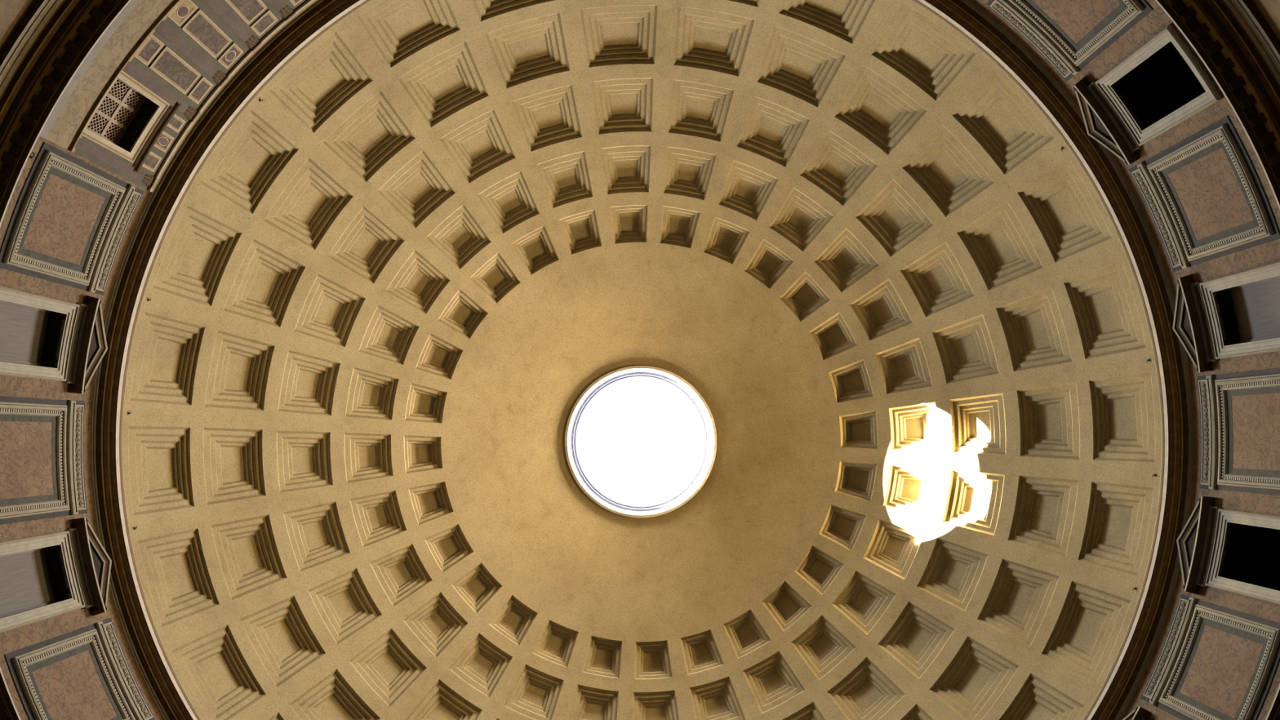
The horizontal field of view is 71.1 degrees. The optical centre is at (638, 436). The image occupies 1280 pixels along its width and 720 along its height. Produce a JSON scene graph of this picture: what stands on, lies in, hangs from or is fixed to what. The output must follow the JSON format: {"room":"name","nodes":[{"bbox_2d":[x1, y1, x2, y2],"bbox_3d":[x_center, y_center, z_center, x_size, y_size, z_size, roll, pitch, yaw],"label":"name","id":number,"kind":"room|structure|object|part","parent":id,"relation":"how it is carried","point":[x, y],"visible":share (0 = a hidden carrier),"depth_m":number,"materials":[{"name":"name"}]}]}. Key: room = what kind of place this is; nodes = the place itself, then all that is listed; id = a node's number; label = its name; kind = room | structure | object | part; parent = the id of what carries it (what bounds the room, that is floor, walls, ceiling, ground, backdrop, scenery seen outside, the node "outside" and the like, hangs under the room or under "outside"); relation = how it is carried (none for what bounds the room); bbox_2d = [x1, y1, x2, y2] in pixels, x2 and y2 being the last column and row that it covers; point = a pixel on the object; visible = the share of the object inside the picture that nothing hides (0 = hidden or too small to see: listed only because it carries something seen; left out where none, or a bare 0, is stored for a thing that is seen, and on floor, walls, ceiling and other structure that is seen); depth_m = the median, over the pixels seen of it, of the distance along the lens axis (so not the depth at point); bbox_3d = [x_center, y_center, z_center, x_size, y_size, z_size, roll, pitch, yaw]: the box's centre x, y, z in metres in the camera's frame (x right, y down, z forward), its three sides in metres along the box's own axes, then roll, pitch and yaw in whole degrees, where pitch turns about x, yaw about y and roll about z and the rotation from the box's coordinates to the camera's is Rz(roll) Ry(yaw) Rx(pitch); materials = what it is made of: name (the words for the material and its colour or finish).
{"room":"domed temple interior","nodes":[
{"label":"domed temple interior","id":0,"kind":"room"},
{"bbox_2d":[73,0,307,190],"bbox_3d":[-14.180,-15.108,30.985,14.789,8.570,1.292,-43,-90,0],"label":"wall","id":1,"kind":"structure","parent":0,"point":[202,5],"depth_m":33.36,"materials":[{"name":"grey stone"}]},
{"bbox_2d":[40,0,182,152],"bbox_3d":[-14.132,-15.056,28.650,14.748,3.300,1.433,-43,-90,0],"label":"dado","id":2,"kind":"object","parent":1,"relation":"attached to","point":[139,20],"visible":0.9,"depth_m":29.38,"materials":[{"name":"yellow stone"}]},
{"bbox_2d":[75,137,156,188],"bbox_3d":[-18.900,-9.894,32.540,0.151,4.680,0.436,28,-90,0],"label":"pilaster","id":3,"kind":"object","parent":1,"relation":"attached to","point":[82,145],"visible":1,"depth_m":32.34,"materials":[{"name":"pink stone"}]},
{"bbox_2d":[80,70,181,173],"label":"window","id":4,"kind":"structure","parent":1,"relation":"in","point":[130,112],"depth_m":32.65,"materials":[{"name":"beige stone"}]},
{"bbox_3d":[-18.636,-11.600,31.450,0.129,2.840,2.070,32,-90,0],"label":"rail frame","id":5,"kind":"part","parent":4,"relation":"part of","materials":[{"name":"stone"}]},
{"bbox_3d":[-18.081,-11.248,33.570,0.227,0.260,3.077,32,-90,0],"label":"cornice","id":6,"kind":"part","parent":4,"relation":"part of","materials":[{"name":"beige stone"}]},
{"bbox_2d":[134,34,164,66],"bbox_3d":[-16.756,-13.241,30.675,0.036,0.790,0.953,39,-90,0],"label":"panel","id":7,"kind":"object","parent":1,"relation":"attached to","point":[153,46],"visible":1,"depth_m":30.68,"materials":[{"name":"beige stone"}]},
{"bbox_2d":[142,151,161,172],"bbox_3d":[-18.622,-10.517,34.220,0.032,0.920,0.643,30,-90,0],"label":"panel","id":8,"kind":"object","parent":1,"relation":"attached to","point":[151,162],"visible":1,"depth_m":34.27,"materials":[{"name":"beige stone"}]},
{"bbox_2d":[122,61,199,122],"bbox_3d":[-17.272,-12.475,32.540,0.151,4.680,0.499,36,-90,0],"label":"pilaster","id":9,"kind":"object","parent":1,"relation":"attached to","point":[130,68],"visible":1,"depth_m":32.34,"materials":[{"name":"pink stone"}]},
{"bbox_2d":[154,131,174,152],"bbox_3d":[-18.153,-11.283,34.220,0.040,0.920,0.662,32,-90,0],"label":"panel","id":10,"kind":"object","parent":1,"relation":"attached to","point":[165,140],"visible":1,"depth_m":34.26,"materials":[{"name":"beige stone"}]},
{"bbox_2d":[149,45,200,94],"bbox_3d":[-16.756,-13.241,32.445,0.036,2.450,0.953,39,-90,0],"label":"panel","id":11,"kind":"object","parent":1,"relation":"attached to","point":[170,66],"visible":1,"depth_m":32.36,"materials":[{"name":"beige stone"}]},
{"bbox_2d":[167,114,185,132],"bbox_3d":[-17.693,-11.987,34.220,0.032,0.920,0.530,35,-90,0],"label":"panel","id":12,"kind":"object","parent":1,"relation":"attached to","point":[175,123],"visible":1,"depth_m":34.27,"materials":[{"name":"beige stone"}]},
{"bbox_2d":[168,0,197,26],"bbox_3d":[-15.604,-14.560,30.675,0.041,0.790,0.927,43,-90,0],"label":"panel","id":13,"kind":"object","parent":1,"relation":"attached to","point":[185,8],"visible":1,"depth_m":30.68,"materials":[{"name":"beige stone"}]},
{"bbox_2d":[154,20,228,86],"bbox_3d":[-16.166,-13.858,32.540,0.151,4.680,0.499,41,-90,0],"label":"pilaster","id":14,"kind":"object","parent":1,"relation":"attached to","point":[162,28],"visible":1,"depth_m":32.38,"materials":[{"name":"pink stone"}]},
{"bbox_2d":[186,75,213,104],"bbox_3d":[-16.756,-13.241,34.260,0.036,0.800,0.953,39,-90,0],"label":"panel","id":15,"kind":"object","parent":1,"relation":"attached to","point":[203,86],"visible":1,"depth_m":34.24,"materials":[{"name":"beige stone"}]},
{"bbox_2d":[181,8,231,58],"bbox_3d":[-15.606,-14.562,32.445,0.035,2.450,0.927,43,-90,0],"label":"panel","id":16,"kind":"object","parent":1,"relation":"attached to","point":[199,27],"visible":1,"depth_m":32.37,"materials":[{"name":"beige stone"}]},
{"bbox_2d":[217,42,244,69],"bbox_3d":[-15.604,-14.560,34.260,0.041,0.800,0.927,43,-90,0],"label":"panel","id":17,"kind":"object","parent":1,"relation":"attached to","point":[233,51],"visible":1,"depth_m":34.22,"materials":[{"name":"beige stone"}]},
{"bbox_2d":[203,0,262,51],"bbox_3d":[-14.882,-15.212,32.540,0.499,4.680,0.152,-44,-90,0],"label":"pilaster","id":18,"kind":"object","parent":1,"relation":"attached to","point":[216,6],"visible":1,"depth_m":33.00,"materials":[{"name":"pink stone"}]},
{"bbox_2d":[225,0,266,24],"bbox_3d":[-14.320,-15.814,32.445,0.965,2.450,0.035,-42,-90,0],"label":"panel","id":19,"kind":"object","parent":1,"relation":"attached to","point":[248,10],"visible":1,"depth_m":33.04,"materials":[{"name":"beige stone"}]},
{"bbox_2d":[249,9,277,35],"bbox_3d":[-14.320,-15.814,34.260,0.965,0.800,0.035,-42,-90,0],"label":"panel","id":20,"kind":"object","parent":1,"relation":"attached to","point":[268,19],"visible":1,"depth_m":34.24,"materials":[{"name":"beige stone"}]},
{"bbox_2d":[270,0,296,21],"bbox_3d":[-13.574,-16.379,32.540,0.499,4.680,0.151,-39,-90,0],"label":"pilaster","id":21,"kind":"object","parent":1,"relation":"attached to","point":[284,9],"visible":1,"depth_m":34.33,"materials":[{"name":"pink stone"}]},
{"bbox_2d":[289,0,302,5],"bbox_3d":[-12.941,-16.948,34.260,0.946,0.800,0.040,-37,-90,0],"label":"panel","id":22,"kind":"object","parent":1,"relation":"attached to","point":[295,2],"visible":1,"depth_m":34.52,"materials":[{"name":"beige stone"}]},
{"bbox_2d":[0,0,1279,719],"bbox_3d":[0.138,0.314,30.985,43.400,8.570,43.399,0,-90,0],"label":"wall","id":23,"kind":"structure","parent":0,"point":[1156,20],"depth_m":32.18,"materials":[{"name":"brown stone"}]},
{"bbox_2d":[0,395,69,524],"bbox_3d":[-21.420,0.792,31.290,0.257,4.700,4.324,-1,-90,0],"label":"marble panel","id":24,"kind":"object","parent":23,"relation":"attached to","point":[33,485],"visible":1,"depth_m":31.74,"materials":[{"name":"stone"}]},
{"bbox_2d":[0,285,107,394],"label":"window","id":25,"kind":"structure","parent":23,"relation":"in","point":[38,334],"depth_m":32.88,"materials":[{"name":"white stone"}]},
{"bbox_3d":[-21.161,-3.499,31.050,0.286,4.580,2.921,10,-90,0],"label":"frame","id":26,"kind":"part","parent":25,"relation":"part of","materials":[{"name":"white stone"}]},
{"bbox_3d":[-20.948,-3.461,34.400,0.540,1.280,3.728,10,-90,0],"label":"pediment cornice","id":27,"kind":"part","parent":25,"relation":"part of","materials":[{"name":"stone"}]},
{"bbox_2d":[0,517,111,633],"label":"window","id":28,"kind":"structure","parent":23,"relation":"in","point":[41,578],"depth_m":32.73,"materials":[{"name":"white stone"}]},
{"bbox_3d":[-20.998,4.942,31.050,0.286,4.580,2.921,-12,-90,0],"label":"frame","id":29,"kind":"part","parent":28,"relation":"part of","materials":[{"name":"white stone"}]},
{"bbox_3d":[-20.788,4.896,34.400,0.540,1.280,3.728,-12,-90,0],"label":"pediment cornice","id":30,"kind":"part","parent":28,"relation":"part of","materials":[{"name":"stone"}]},
{"bbox_2d":[0,142,127,290],"bbox_3d":[-19.962,-7.495,31.290,0.257,4.700,4.324,21,-90,0],"label":"marble panel","id":31,"kind":"object","parent":23,"relation":"attached to","point":[66,206],"visible":1,"depth_m":31.01,"materials":[{"name":"stone"}]},
{"bbox_2d":[4,623,135,719],"bbox_3d":[-19.596,9.006,31.290,0.257,4.700,4.324,-24,-90,0],"label":"marble panel","id":32,"kind":"object","parent":23,"relation":"attached to","point":[68,676],"visible":1,"depth_m":31.34,"materials":[{"name":"stone"}]},
{"bbox_2d":[66,400,87,515],"bbox_3d":[-21.423,0.792,34.220,0.251,1.040,4.347,-1,-90,0],"label":"carved frieze","id":33,"kind":"object","parent":23,"relation":"attached to","point":[75,409],"visible":1,"depth_m":34.16,"materials":[{"name":"white stone"}]},
{"bbox_3d":[-21.423,0.792,33.865,0.251,0.330,4.347,-1,-90,0],"label":"moulding","id":34,"kind":"part","parent":33,"relation":"part of","materials":[{"name":"white stone"}]},
{"bbox_2d":[86,183,143,295],"bbox_3d":[-19.965,-7.495,34.220,0.251,1.040,4.346,21,-90,0],"label":"carved frieze","id":35,"kind":"object","parent":23,"relation":"attached to","point":[129,202],"visible":1,"depth_m":34.16,"materials":[{"name":"white stone"}]},
{"bbox_2d":[93,617,155,719],"bbox_3d":[-19.599,9.007,34.220,0.251,1.040,4.346,-24,-90,0],"label":"carved frieze","id":36,"kind":"object","parent":23,"relation":"attached to","point":[116,658],"visible":1,"depth_m":34.17,"materials":[{"name":"white stone"}]},
{"bbox_2d":[147,0,318,192],"bbox_3d":[-14.145,-15.070,35.080,14.748,0.360,1.395,-43,-90,0],"label":"trim","id":37,"kind":"structure","parent":23,"relation":"attached to","point":[302,8],"depth_m":35.01,"materials":[{"name":"beige stone"}]},
{"bbox_2d":[90,0,1193,719],"bbox_3d":[0.138,0.314,35.760,43.842,1.080,43.842,0,-90,0],"label":"crown molding","id":38,"kind":"structure","parent":23,"relation":"attached to","point":[1124,211],"depth_m":35.57,"materials":[{"name":"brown stone"}]},
{"bbox_2d":[986,0,1079,81],"bbox_3d":[15.046,-15.270,34.220,4.347,1.040,0.251,44,-90,0],"label":"carved frieze","id":39,"kind":"object","parent":23,"relation":"attached to","point":[1006,9],"visible":1,"depth_m":34.18,"materials":[{"name":"white stone"}]},
{"bbox_2d":[1008,0,1152,69],"bbox_3d":[15.044,-15.268,31.290,4.324,4.700,0.257,44,-90,0],"label":"marble panel","id":40,"kind":"object","parent":23,"relation":"attached to","point":[1082,29],"visible":1,"depth_m":31.95,"materials":[{"name":"stone"}]},
{"bbox_2d":[1122,705,1151,719],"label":"window","id":41,"kind":"structure","parent":23,"relation":"in","point":[1139,713],"depth_m":33.82,"materials":[{"name":"white stone"}]},
{"bbox_2d":[1072,23,1222,165],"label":"window","id":42,"kind":"structure","parent":23,"relation":"in","point":[1161,85],"depth_m":32.90,"materials":[{"name":"white stone"}]},
{"bbox_3d":[17.718,-11.927,34.400,0.540,1.280,3.728,-35,-90,0],"label":"pediment cornice","id":43,"kind":"part","parent":42,"relation":"part of","materials":[{"name":"stone"}]},
{"bbox_2d":[1128,160,1190,271],"bbox_3d":[19.875,-8.379,34.220,0.251,1.040,4.346,-24,-90,0],"label":"carved frieze","id":44,"kind":"object","parent":23,"relation":"attached to","point":[1169,234],"visible":1,"depth_m":34.16,"materials":[{"name":"white stone"}]},
{"bbox_2d":[1140,594,1197,706],"bbox_3d":[20.241,8.123,34.220,0.251,1.040,4.346,21,-90,0],"label":"carved frieze","id":45,"kind":"object","parent":23,"relation":"attached to","point":[1173,644],"visible":1,"depth_m":34.16,"materials":[{"name":"white stone"}]},
{"bbox_2d":[1196,374,1218,489],"bbox_3d":[21.699,-0.164,34.220,0.251,1.040,4.347,-1,-90,0],"label":"carved frieze","id":46,"kind":"object","parent":23,"relation":"attached to","point":[1206,384],"visible":1,"depth_m":34.16,"materials":[{"name":"white stone"}]},
{"bbox_3d":[21.699,-0.164,33.865,0.251,0.330,4.347,-1,-90,0],"label":"moulding","id":47,"kind":"part","parent":46,"relation":"part of","materials":[{"name":"white stone"}]},
{"bbox_2d":[1144,115,1279,266],"bbox_3d":[19.872,-8.378,31.290,0.257,4.700,4.324,-24,-90,0],"label":"marble panel","id":48,"kind":"object","parent":23,"relation":"attached to","point":[1214,196],"visible":1,"depth_m":30.99,"materials":[{"name":"stone"}]},
{"bbox_2d":[1156,599,1279,719],"bbox_3d":[20.238,8.123,31.290,0.257,4.700,4.324,21,-90,0],"label":"marble panel","id":49,"kind":"object","parent":23,"relation":"attached to","point":[1225,666],"visible":1,"depth_m":31.23,"materials":[{"name":"stone"}]},
{"bbox_2d":[1172,261,1279,372],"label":"window","id":50,"kind":"structure","parent":23,"relation":"in","point":[1241,310],"depth_m":32.90,"materials":[{"name":"white stone"}]},
{"bbox_3d":[21.064,-4.268,34.400,0.540,1.280,3.728,-12,-90,0],"label":"pediment cornice","id":51,"kind":"part","parent":50,"relation":"part of","materials":[{"name":"stone"}]},
{"bbox_3d":[21.274,-4.314,31.050,0.286,4.580,2.921,-12,-90,0],"label":"frame","id":52,"kind":"part","parent":50,"relation":"part of","materials":[{"name":"white stone"}]},
{"bbox_2d":[1176,496,1279,604],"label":"window","id":53,"kind":"structure","parent":23,"relation":"in","point":[1243,557],"depth_m":32.90,"materials":[{"name":"white stone"}]},
{"bbox_3d":[21.224,4.089,34.400,0.540,1.280,3.728,10,-90,0],"label":"pediment cornice","id":54,"kind":"part","parent":53,"relation":"part of","materials":[{"name":"stone"}]},
{"bbox_3d":[21.437,4.127,31.050,0.286,4.580,2.921,10,-90,0],"label":"frame","id":55,"kind":"part","parent":53,"relation":"part of","materials":[{"name":"white stone"}]},
{"bbox_2d":[1214,368,1279,495],"bbox_3d":[21.696,-0.164,31.290,0.257,4.700,4.324,-1,-90,0],"label":"marble panel","id":56,"kind":"object","parent":23,"relation":"attached to","point":[1248,402],"visible":1,"depth_m":31.91,"materials":[{"name":"stone"}]},
{"bbox_2d":[0,0,1279,52],"bbox_3d":[0.138,0.314,12.050,43.400,27.500,43.400,0,-90,0],"label":"wall","id":57,"kind":"structure","parent":0,"point":[11,11],"depth_m":25.49,"materials":[{"name":"stone"}]},
{"bbox_2d":[0,0,1279,719],"bbox_3d":[0.138,0.314,26.575,43.400,1.650,43.400,0,-90,0],"label":"crown molding","id":58,"kind":"structure","parent":57,"relation":"attached to","point":[1233,39],"depth_m":26.89,"materials":[{"name":"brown stone"}]},
{"bbox_2d":[122,0,1161,719],"bbox_3d":[0.138,0.314,46.065,47.153,22.482,47.153,11,-90,0],"label":"ceiling","id":59,"kind":"structure","parent":0,"point":[904,326],"depth_m":47.03,"materials":[{"name":"concrete"}]},
{"bbox_3d":[0.138,0.314,56.756,9.500,1.100,9.499,0,-90,0],"label":"oculus cornice","id":60,"kind":"part","parent":59,"relation":"part of","materials":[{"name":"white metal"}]}
]}

